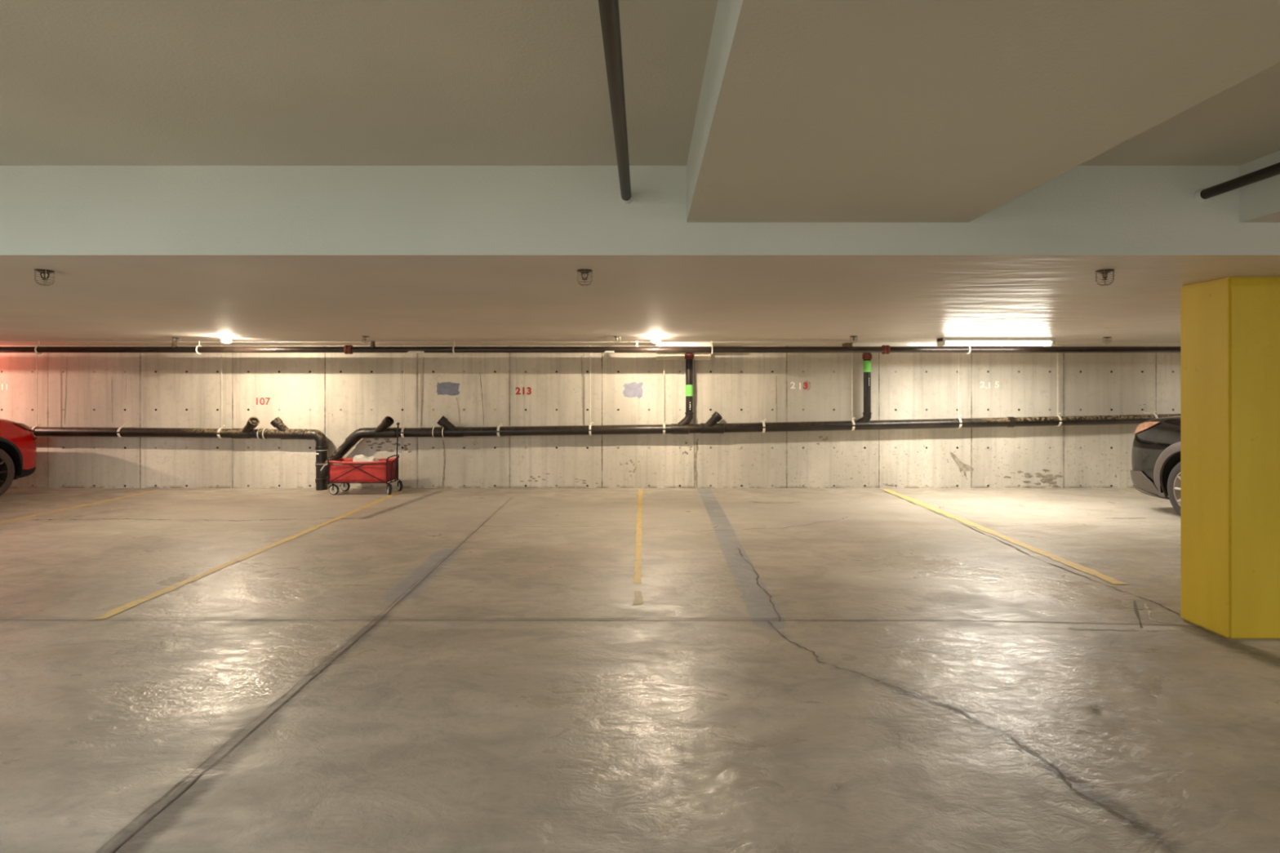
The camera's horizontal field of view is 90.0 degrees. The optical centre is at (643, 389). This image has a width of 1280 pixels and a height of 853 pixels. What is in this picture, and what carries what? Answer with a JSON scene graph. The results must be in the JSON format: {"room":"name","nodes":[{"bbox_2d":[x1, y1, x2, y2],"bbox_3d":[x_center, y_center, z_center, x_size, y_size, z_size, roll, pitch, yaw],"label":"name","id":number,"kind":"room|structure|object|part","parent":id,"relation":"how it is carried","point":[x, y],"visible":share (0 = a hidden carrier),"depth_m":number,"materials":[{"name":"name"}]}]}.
{"room":"parking garage","nodes":[
{"label":"parking garage","id":0,"kind":"room"},
{"bbox_2d":[0,346,1180,488],"bbox_3d":[-0.750,0.100,9.203,26.500,2.800,0.205,0,0,0],"label":"wall","id":1,"kind":"structure","parent":0,"point":[336,395],"depth_m":9.11,"materials":[{"name":"concrete"}]},
{"bbox_2d":[1,383,7,390],"bbox_3d":[-9.095,-0.039,9.103,0.084,0.086,0.001,0,0,0],"label":"number","id":2,"kind":"object","parent":1,"relation":"attached to","point":[2,384],"visible":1,"depth_m":9.10,"materials":[{"name":"white paint"}]},
{"bbox_2d":[256,397,270,404],"bbox_3d":[-5.415,0.165,9.103,0.199,0.105,0.001,0,0,0],"label":"number","id":3,"kind":"object","parent":1,"relation":"attached to","point":[263,398],"visible":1,"depth_m":9.10,"materials":[{"name":"red paint"}]},
{"bbox_2d":[364,438,396,451],"bbox_3d":[-3.708,0.759,9.102,0.518,0.232,0.001,0,0,0],"label":"stain","id":4,"kind":"object","parent":1,"relation":"attached to","point":[371,444],"depth_m":9.11,"materials":[{"name":"concrete"}]},
{"bbox_2d":[386,442,411,453],"bbox_3d":[-3.476,0.822,9.102,0.356,0.153,0.001,0,0,0],"label":"stain","id":5,"kind":"object","parent":1,"relation":"attached to","point":[403,447],"depth_m":9.11,"materials":[{"name":"concrete"}]},
{"bbox_2d":[435,382,459,395],"bbox_3d":[-2.785,-0.013,9.102,0.339,0.194,0.001,0,0,0],"label":"paint patch","id":6,"kind":"object","parent":1,"relation":"attached to","point":[451,388],"visible":1,"depth_m":9.10,"materials":[{"name":"grey paint"}]},
{"bbox_2d":[515,386,531,395],"bbox_3d":[-1.716,0.017,9.103,0.225,0.107,0.001,0,0,0],"label":"number","id":7,"kind":"object","parent":1,"relation":"attached to","point":[517,388],"visible":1,"depth_m":9.10,"materials":[{"name":"red paint"}]},
{"bbox_2d":[520,472,550,481],"bbox_3d":[-1.548,1.248,9.103,0.429,0.128,0.001,0,0,0],"label":"stain","id":8,"kind":"object","parent":1,"relation":"attached to","point":[524,477],"depth_m":9.11,"materials":[{"name":"concrete"}]},
{"bbox_2d":[0,342,1180,346],"bbox_3d":[-0.750,-0.634,8.778,26.500,0.018,0.676,0,0,0],"label":"pipe","id":9,"kind":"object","parent":1,"relation":"attached to","point":[2,344],"depth_m":8.76,"materials":[{"name":"metal"}]},
{"bbox_2d":[30,352,1180,490],"bbox_3d":[-0.784,0.388,8.906,23.871,2.025,0.282,0,0,0],"label":"drain pipe","id":10,"kind":"object","parent":1,"relation":"attached to","point":[448,429],"visible":0.98,"depth_m":8.91,"materials":[{"name":"black plastic"}]},
{"bbox_2d":[116,423,132,437],"bbox_3d":[-7.291,0.575,8.998,0.070,0.194,0.216,0,0,0],"label":"clamp","id":11,"kind":"object","parent":10,"relation":"attached to","point":[122,426],"visible":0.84,"depth_m":8.94,"materials":[{"name":"silver metal"}]},
{"bbox_2d":[497,422,502,436],"bbox_3d":[-2.013,0.562,8.998,0.070,0.194,0.216,0,0,0],"label":"clamp","id":12,"kind":"object","parent":10,"relation":"attached to","point":[501,424],"visible":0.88,"depth_m":8.92,"materials":[{"name":"silver metal"}]},
{"bbox_2d":[760,418,766,432],"bbox_3d":[1.685,0.504,8.998,0.070,0.194,0.216,0,0,0],"label":"clamp","id":13,"kind":"object","parent":10,"relation":"attached to","point":[762,421],"visible":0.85,"depth_m":8.92,"materials":[{"name":"silver metal"}]},
{"bbox_2d":[1143,410,1158,418],"bbox_3d":[7.142,0.388,8.998,0.070,0.194,0.216,0,0,0],"label":"clamp","id":14,"kind":"object","parent":10,"relation":"attached to","point":[1153,413],"visible":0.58,"depth_m":8.96,"materials":[{"name":"silver metal"}]},
{"bbox_2d":[619,459,639,476],"bbox_3d":[-0.201,1.114,9.102,0.288,0.245,0.001,0,0,0],"label":"stain","id":15,"kind":"object","parent":1,"relation":"attached to","point":[628,468],"depth_m":9.11,"materials":[{"name":"concrete"}]},
{"bbox_2d":[622,382,643,398],"bbox_3d":[-0.154,0.009,9.102,0.291,0.238,0.001,0,0,0],"label":"paint patch","id":16,"kind":"object","parent":1,"relation":"attached to","point":[633,389],"visible":1,"depth_m":9.10,"materials":[{"name":"grey paint"}]},
{"bbox_2d":[655,352,711,359],"bbox_3d":[0.556,-0.523,9.048,0.775,0.204,0.116,0,0,0],"label":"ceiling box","id":17,"kind":"object","parent":1,"relation":"attached to","point":[659,356],"visible":0.52,"depth_m":8.99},
{"bbox_2d":[682,441,692,454],"bbox_3d":[0.617,0.832,9.103,0.145,0.188,0.001,0,0,0],"label":"stain","id":18,"kind":"object","parent":1,"relation":"attached to","point":[686,446],"depth_m":9.11,"materials":[{"name":"concrete"}]},
{"bbox_2d":[790,382,807,389],"bbox_3d":[2.205,-0.057,9.101,0.247,0.110,0.001,0,0,0],"label":"number","id":19,"kind":"object","parent":1,"relation":"attached to","point":[793,383],"visible":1,"depth_m":9.10,"materials":[{"name":"white paint"}]},
{"bbox_2d":[802,380,811,390],"bbox_3d":[2.316,-0.063,9.103,0.125,0.148,0.001,0,0,0],"label":"paint patch","id":20,"kind":"object","parent":1,"relation":"attached to","point":[809,385],"visible":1,"depth_m":9.10,"materials":[{"name":"grey paint"}]},
{"bbox_2d":[817,435,827,444],"bbox_3d":[2.538,0.721,9.103,0.164,0.136,0.001,0,0,0],"label":"stain","id":21,"kind":"object","parent":1,"relation":"attached to","point":[821,440],"depth_m":9.11,"materials":[{"name":"concrete"}]},
{"bbox_2d":[950,452,973,476],"bbox_3d":[4.519,1.059,9.102,0.342,0.364,0.001,0,0,0],"label":"stain","id":22,"kind":"object","parent":1,"relation":"attached to","point":[963,467],"depth_m":9.10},
{"bbox_2d":[980,381,999,389],"bbox_3d":[4.915,-0.065,9.101,0.270,0.112,0.001,0,0,0],"label":"number","id":23,"kind":"object","parent":1,"relation":"attached to","point":[983,382],"visible":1,"depth_m":9.10,"materials":[{"name":"white paint"}]},
{"bbox_2d":[1004,468,1063,488],"bbox_3d":[5.537,1.262,9.102,0.871,0.271,0.002,0,0,0],"label":"stain","id":24,"kind":"object","parent":1,"relation":"attached to","point":[1013,477],"depth_m":9.11,"materials":[{"name":"concrete"}]},
{"bbox_2d":[0,488,1279,852],"bbox_3d":[-0.750,1.399,1.128,26.500,0.003,16.256,0,0,0],"label":"floor","id":25,"kind":"structure","parent":0,"point":[413,670],"depth_m":3.09,"materials":[{"name":"concrete"}]},
{"bbox_2d":[0,418,37,496],"bbox_3d":[-9.085,0.590,6.648,2.240,1.744,4.409,0,0,0],"label":"car","id":26,"kind":"object","parent":25,"relation":"on","point":[18,446],"visible":1,"depth_m":8.37,"materials":[{"name":"red paint"}]},
{"bbox_2d":[0,489,160,523],"bbox_3d":[-6.760,1.396,7.200,0.099,0.001,3.400,0,0,0],"label":"parking line","id":27,"kind":"object","parent":25,"relation":"on","point":[155,490],"visible":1,"depth_m":7.59,"materials":[{"name":"yellow paint"}]},
{"bbox_2d":[93,492,401,618],"bbox_3d":[-3.330,1.396,6.325,0.094,0.001,4.850,0,0,0],"label":"parking line","id":28,"kind":"object","parent":25,"relation":"on","point":[117,610],"visible":1,"depth_m":5.00,"materials":[{"name":"yellow paint"}]},
{"bbox_2d":[320,422,403,494],"bbox_3d":[-3.803,0.921,8.686,0.962,0.957,0.460,0,0,0],"label":"wagon","id":29,"kind":"object","parent":25,"relation":"on","point":[344,471],"visible":0.98,"depth_m":8.50,"materials":[{"name":"red fabric"}]},
{"bbox_3d":[-4.186,1.090,8.488,0.016,0.330,0.016,0,0,23],"label":"corner post","id":30,"kind":"part","parent":29,"relation":"part of","materials":[{"name":"black metal"}]},
{"bbox_3d":[-3.813,0.990,8.474,0.806,0.022,0.012,0,0,0],"label":"rail","id":31,"kind":"part","parent":29,"relation":"part of","materials":[{"name":"red fabric"}]},
{"bbox_3d":[-3.798,1.233,8.474,0.776,0.012,0.012,0,0,0],"label":"rail","id":32,"kind":"part","parent":29,"relation":"part of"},
{"bbox_3d":[-3.799,1.082,8.497,0.776,0.285,0.032,0,0,0],"label":"panel","id":33,"kind":"part","parent":29,"relation":"part of","materials":[{"name":"red fabric"}]},
{"bbox_3d":[-3.798,1.223,8.680,0.776,0.016,0.360,0,0,0],"label":"floor panel","id":34,"kind":"part","parent":29,"relation":"part of","materials":[{"name":"red fabric"}]},
{"bbox_2d":[352,454,379,462],"bbox_3d":[-3.763,1.045,8.670,0.301,0.332,0.240,0,0,0],"label":"paper bag","id":35,"kind":"object","parent":29,"relation":"on","point":[361,458],"visible":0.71,"depth_m":8.58,"materials":[{"name":"white paper"}]},
{"bbox_3d":[-3.798,1.082,8.863,0.776,0.285,0.032,0,0,0],"label":"panel","id":36,"kind":"part","parent":29,"relation":"part of","materials":[{"name":"red fabric"}]},
{"bbox_3d":[-3.411,1.090,8.488,0.016,0.330,0.016,0,0,23],"label":"corner post","id":37,"kind":"part","parent":29,"relation":"part of","materials":[{"name":"black metal"}]},
{"bbox_3d":[-3.407,1.082,8.680,0.032,0.285,0.360,0,0,0],"label":"panel","id":38,"kind":"part","parent":29,"relation":"part of","materials":[{"name":"red fabric"}]},
{"bbox_3d":[-3.356,0.858,8.680,0.058,0.776,0.018,0,0,0],"label":"pull handle","id":39,"kind":"part","parent":29,"relation":"part of","materials":[{"name":"black metal"}]},
{"bbox_2d":[632,488,642,582],"bbox_3d":[-0.050,1.396,6.810,0.067,0.001,4.380,0,0,0],"label":"parking line","id":40,"kind":"object","parent":25,"relation":"on","point":[637,571],"visible":1,"depth_m":5.82,"materials":[{"name":"yellow paint"}]},
{"bbox_2d":[632,589,643,604],"bbox_3d":[-0.040,1.396,4.315,0.070,0.001,0.310,0,0,0],"label":"parking line","id":41,"kind":"object","parent":25,"relation":"on","point":[638,599],"visible":1,"depth_m":4.29,"materials":[{"name":"yellow paint"}]},
{"bbox_2d":[832,782,837,789],"bbox_3d":[0.673,1.393,2.252,0.015,0.013,0.036,0,0,0],"label":"chip","id":42,"kind":"object","parent":25,"relation":"on","point":[834,784],"visible":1,"depth_m":2.25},
{"bbox_2d":[881,488,1126,583],"bbox_3d":[3.406,1.396,6.790,0.163,0.001,4.380,0,0,0],"label":"parking line","id":43,"kind":"object","parent":25,"relation":"on","point":[1113,580],"visible":1,"depth_m":5.79,"materials":[{"name":"yellow paint"}]},
{"bbox_2d":[1090,704,1099,709],"bbox_3d":[1.980,1.391,2.807,0.041,0.018,0.024,0,0,0],"label":"chip","id":44,"kind":"object","parent":25,"relation":"on","point":[1095,707],"visible":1,"depth_m":2.80,"materials":[{"name":"grey concrete"}]},
{"bbox_2d":[1123,488,1143,493],"bbox_3d":[6.750,1.396,8.140,0.100,0.001,1.680,0,0,0],"label":"parking line","id":45,"kind":"object","parent":25,"relation":"on","point":[1123,489],"visible":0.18,"depth_m":8.82,"materials":[{"name":"yellow paint"}]},
{"bbox_2d":[1129,415,1180,515],"bbox_3d":[6.580,0.590,5.451,2.279,1.744,4.433,0,0,0],"label":"car","id":46,"kind":"object","parent":25,"relation":"on","point":[1155,472],"visible":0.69,"depth_m":7.08,"materials":[{"name":"black paint"}]},
{"bbox_2d":[1180,276,1279,639],"bbox_3d":[3.737,0.384,3.747,0.926,2.033,0.338,0,0,0],"label":"column","id":47,"kind":"structure","parent":25,"relation":"on","point":[1230,326],"depth_m":3.59,"materials":[{"name":"yellow paint"}]},
{"bbox_2d":[0,165,1279,342],"bbox_3d":[-0.750,-0.967,6.068,26.500,0.667,6.116,0,0,0],"label":"ceiling","id":48,"kind":"structure","parent":0,"point":[135,253],"depth_m":3.01,"materials":[{"name":"paint"}]},
{"bbox_2d":[31,345,39,436],"bbox_3d":[-8.488,0.019,8.966,0.066,1.287,0.151,0,0,0],"label":"clamp","id":49,"kind":"object","parent":48,"relation":"hanging from","point":[37,424],"visible":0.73,"depth_m":8.96,"materials":[{"name":"silver metal"}]},
{"bbox_3d":[-8.505,-0.057,8.965,0.010,1.135,0.010,0,0,-23],"label":"rod","id":50,"kind":"part","parent":49,"relation":"part of","materials":[{"name":"white metal"}]},
{"bbox_2d":[34,341,42,354],"bbox_3d":[-7.787,-0.540,8.240,0.018,0.170,0.122,0,0,0],"label":"hanger","id":51,"kind":"object","parent":48,"relation":"hanging from","point":[35,348],"visible":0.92,"depth_m":8.22,"materials":[{"name":"white metal"}]},
{"bbox_2d":[33,269,56,285],"bbox_3d":[-3.183,-0.593,3.400,0.089,0.085,0.088,0,0,41],"label":"sprinkler","id":52,"kind":"object","parent":48,"relation":"attached to","point":[44,272],"visible":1,"depth_m":3.39,"materials":[{"name":"metal"}]},
{"bbox_3d":[-3.183,-0.626,3.400,0.083,0.019,0.083,0,0,41],"label":"plate","id":53,"kind":"part","parent":52,"relation":"part of","materials":[{"name":"metal"}]},
{"bbox_2d":[171,337,180,344],"bbox_3d":[-5.697,-0.593,7.790,0.088,0.085,0.089,0,0,-17],"label":"sprinkler","id":54,"kind":"object","parent":48,"relation":"attached to","point":[175,338],"visible":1,"depth_m":7.77,"materials":[{"name":"metal"}]},
{"bbox_2d":[195,341,201,354],"bbox_3d":[-5.727,-0.540,8.240,0.018,0.170,0.122,0,0,0],"label":"hanger","id":55,"kind":"object","parent":48,"relation":"hanging from","point":[199,345],"visible":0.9,"depth_m":8.22,"materials":[{"name":"white metal"}]},
{"bbox_2d":[217,345,225,438],"bbox_3d":[-5.900,0.030,8.966,0.066,1.310,0.151,0,0,0],"label":"clamp","id":56,"kind":"object","parent":48,"relation":"hanging from","point":[220,428],"visible":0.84,"depth_m":8.96,"materials":[{"name":"silver metal"}]},
{"bbox_3d":[-5.917,-0.046,8.965,0.010,1.158,0.010,0,0,-23],"label":"rod","id":57,"kind":"part","parent":56,"relation":"part of","materials":[{"name":"white metal"}]},
{"bbox_2d":[218,337,233,342],"bbox_3d":[-5.037,-0.598,7.720,0.150,0.070,0.150,0,0,0],"label":"ceiling light","id":58,"kind":"object","parent":48,"relation":"attached to","point":[225,340],"visible":1,"depth_m":7.68,"materials":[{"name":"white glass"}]},
{"bbox_3d":[-5.037,-0.589,7.720,0.103,0.052,0.103,0,0,0],"label":"bulb","id":59,"kind":"part","parent":58,"relation":"part of","materials":[{"name":"beige glass"}]},
{"bbox_2d":[362,335,369,342],"bbox_3d":[-3.289,-0.593,7.560,0.089,0.085,0.089,0,0,-44],"label":"sprinkler","id":60,"kind":"object","parent":48,"relation":"attached to","point":[364,336],"visible":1,"depth_m":7.55,"materials":[{"name":"metal"}]},
{"bbox_2d":[400,345,407,438],"bbox_3d":[-3.345,0.026,8.966,0.066,1.301,0.151,0,0,0],"label":"clamp","id":61,"kind":"object","parent":48,"relation":"hanging from","point":[404,426],"visible":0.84,"depth_m":8.96,"materials":[{"name":"silver metal"}]},
{"bbox_3d":[-3.362,-0.050,8.965,0.010,1.150,0.010,0,0,-23],"label":"rod","id":62,"kind":"part","parent":61,"relation":"part of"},
{"bbox_2d":[576,269,593,285],"bbox_3d":[-0.315,-0.593,3.400,0.089,0.085,0.089,0,0,-6],"label":"sprinkler","id":63,"kind":"object","parent":48,"relation":"attached to","point":[584,272],"visible":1,"depth_m":3.38,"materials":[{"name":"metal"}]},
{"bbox_3d":[-0.315,-0.626,3.400,0.083,0.019,0.083,0,0,-6],"label":"plate","id":64,"kind":"part","parent":63,"relation":"part of","materials":[{"name":"metal"}]},
{"bbox_2d":[0,341,1180,354],"bbox_3d":[-0.500,-0.540,8.240,24.000,0.169,0.118,0,0,0],"label":"pipe","id":65,"kind":"object","parent":48,"relation":"hanging from","point":[347,349],"visible":0.98,"depth_m":8.20,"materials":[{"name":"black metal"}]},
{"bbox_2d":[588,345,593,435],"bbox_3d":[-0.734,0.008,8.966,0.066,1.267,0.151,0,0,0],"label":"clamp","id":66,"kind":"object","parent":48,"relation":"hanging from","point":[590,424],"visible":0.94,"depth_m":8.96,"materials":[{"name":"white metal"}]},
{"bbox_3d":[-0.751,-0.068,8.965,0.010,1.115,0.010,0,0,-23],"label":"rod","id":67,"kind":"part","parent":66,"relation":"part of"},
{"bbox_2d":[598,0,632,204],"bbox_3d":[-0.083,-0.903,0.035,0.061,0.061,6.070,0,0,0],"label":"pipe","id":68,"kind":"object","parent":48,"relation":"attached to","point":[609,12],"visible":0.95,"depth_m":1.85,"materials":[{"name":"brown metal"}]},
{"bbox_2d":[613,336,620,343],"bbox_3d":[-0.323,-0.593,7.600,0.089,0.085,0.089,0,0,-8],"label":"sprinkler","id":69,"kind":"object","parent":48,"relation":"attached to","point":[616,337],"visible":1,"depth_m":7.60,"materials":[{"name":"metal"}]},
{"bbox_2d":[649,337,662,342],"bbox_3d":[0.145,-0.598,7.720,0.150,0.070,0.150,0,0,0],"label":"ceiling light","id":70,"kind":"object","parent":48,"relation":"attached to","point":[655,340],"visible":1,"depth_m":7.68,"materials":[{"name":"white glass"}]},
{"bbox_3d":[0.145,-0.589,7.720,0.103,0.052,0.103,0,0,0],"label":"bulb","id":71,"kind":"part","parent":70,"relation":"part of","materials":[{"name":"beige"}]},
{"bbox_2d":[662,352,666,434],"bbox_3d":[0.297,0.001,8.966,0.066,1.253,0.151,0,0,0],"label":"clamp","id":72,"kind":"object","parent":48,"relation":"hanging from","point":[664,424],"visible":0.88,"depth_m":8.96,"materials":[{"name":"silver metal"}]},
{"bbox_3d":[0.280,-0.074,8.965,0.010,1.101,0.010,0,0,-23],"label":"rod","id":73,"kind":"part","parent":72,"relation":"part of","materials":[{"name":"white metal"}]},
{"bbox_2d":[655,342,711,346],"bbox_3d":[0.526,-0.583,8.625,0.733,0.083,0.250,0,0,0],"label":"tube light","id":74,"kind":"object","parent":48,"relation":"attached to","point":[657,344],"visible":0.5,"depth_m":8.50,"materials":[{"name":"white plastic"}]},
{"bbox_2d":[849,352,855,431],"bbox_3d":[2.931,-0.024,8.966,0.066,1.202,0.151,0,0,0],"label":"clamp","id":75,"kind":"object","parent":48,"relation":"hanging from","point":[852,420],"visible":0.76,"depth_m":8.96,"materials":[{"name":"silver metal"}]},
{"bbox_3d":[2.914,-0.100,8.965,0.010,1.050,0.010,0,0,23],"label":"rod","id":76,"kind":"part","parent":75,"relation":"part of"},
{"bbox_2d":[849,335,857,342],"bbox_3d":[2.476,-0.593,7.560,0.089,0.085,0.089,0,0,-35],"label":"sprinkler","id":77,"kind":"object","parent":48,"relation":"attached to","point":[852,336],"visible":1,"depth_m":7.55,"materials":[{"name":"metal"}]},
{"bbox_2d":[842,342,937,346],"bbox_3d":[3.331,-0.578,8.625,1.264,0.094,0.250,0,0,0],"label":"light fixture","id":78,"kind":"object","parent":48,"relation":"attached to","point":[846,344],"visible":0.61,"depth_m":8.50,"materials":[{"name":"white plastic"}]},
{"bbox_2d":[955,346,962,428],"bbox_3d":[4.421,-0.040,8.966,0.066,1.169,0.151,0,0,0],"label":"clamp","id":79,"kind":"object","parent":48,"relation":"hanging from","point":[958,418],"visible":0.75,"depth_m":8.96,"materials":[{"name":"white metal"}]},
{"bbox_3d":[4.404,-0.116,8.965,0.010,1.017,0.010,0,0,-23],"label":"rod","id":80,"kind":"part","parent":79,"relation":"part of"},
{"bbox_2d":[937,337,1055,346],"bbox_3d":[4.301,-0.585,7.829,1.356,0.103,0.190,0,0,0],"label":"tube light","id":81,"kind":"object","parent":48,"relation":"attached to","point":[944,341],"visible":1,"depth_m":7.75,"materials":[{"name":"white plastic"}]},
{"bbox_2d":[944,341,1050,346],"bbox_3d":[4.291,-0.563,7.835,1.276,0.050,0.170,0,0,0],"label":"diffuser","id":82,"kind":"object","parent":81,"relation":"attached to","point":[946,343],"depth_m":7.76,"materials":[{"name":"white plastic"}]},
{"bbox_2d":[1054,345,1062,426],"bbox_3d":[5.811,-0.056,8.966,0.066,1.138,0.151,0,0,0],"label":"clamp","id":83,"kind":"object","parent":48,"relation":"hanging from","point":[1058,415],"visible":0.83,"depth_m":8.96,"materials":[{"name":"white metal"}]},
{"bbox_3d":[5.794,-0.132,8.965,0.010,0.986,0.010,0,0,23],"label":"rod","id":84,"kind":"part","parent":83,"relation":"part of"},
{"bbox_2d":[1094,269,1115,285],"bbox_3d":[2.448,-0.593,3.400,0.089,0.085,0.089,0,0,-21],"label":"sprinkler","id":85,"kind":"object","parent":48,"relation":"attached to","point":[1104,272],"visible":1,"depth_m":3.39,"materials":[{"name":"metal"}]},
{"bbox_3d":[2.448,-0.626,3.400,0.083,0.019,0.083,0,0,-21],"label":"plate","id":86,"kind":"part","parent":85,"relation":"part of","materials":[{"name":"metal"}]},
{"bbox_2d":[1102,337,1111,343],"bbox_3d":[5.573,-0.593,7.700,0.089,0.085,0.089,0,0,34],"label":"sprinkler","id":87,"kind":"object","parent":48,"relation":"attached to","point":[1104,338],"visible":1,"depth_m":7.72,"materials":[{"name":"metal"}]},
{"bbox_2d":[1193,162,1279,202],"bbox_3d":[2.615,-0.910,0.035,0.061,0.061,6.070,0,0,0],"label":"pipe","id":88,"kind":"object","parent":48,"relation":"attached to","point":[1202,195],"visible":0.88,"depth_m":2.80,"materials":[{"name":"brown metal"}]},
{"bbox_2d":[0,0,1279,165],"bbox_3d":[-0.750,-1.177,-1.990,26.500,0.246,10.020,0,0,0],"label":"ceiling","id":89,"kind":"structure","parent":0,"point":[83,82],"depth_m":2.22,"materials":[{"name":"paint"}]},
{"bbox_2d":[686,0,1279,222],"bbox_3d":[0.862,-0.925,-1.992,1.324,0.278,10.015,0,0,0],"label":"soffit","id":90,"kind":"object","parent":89,"relation":"attached to","point":[809,111],"depth_m":1.69,"materials":[{"name":"paint"}]},
{"bbox_2d":[1239,150,1279,222],"bbox_3d":[3.550,-0.925,-1.992,1.500,0.278,10.015,0,0,0],"label":"soffit","id":91,"kind":"object","parent":89,"relation":"attached to","point":[1260,201],"depth_m":2.92,"materials":[{"name":"paint"}]}
]}

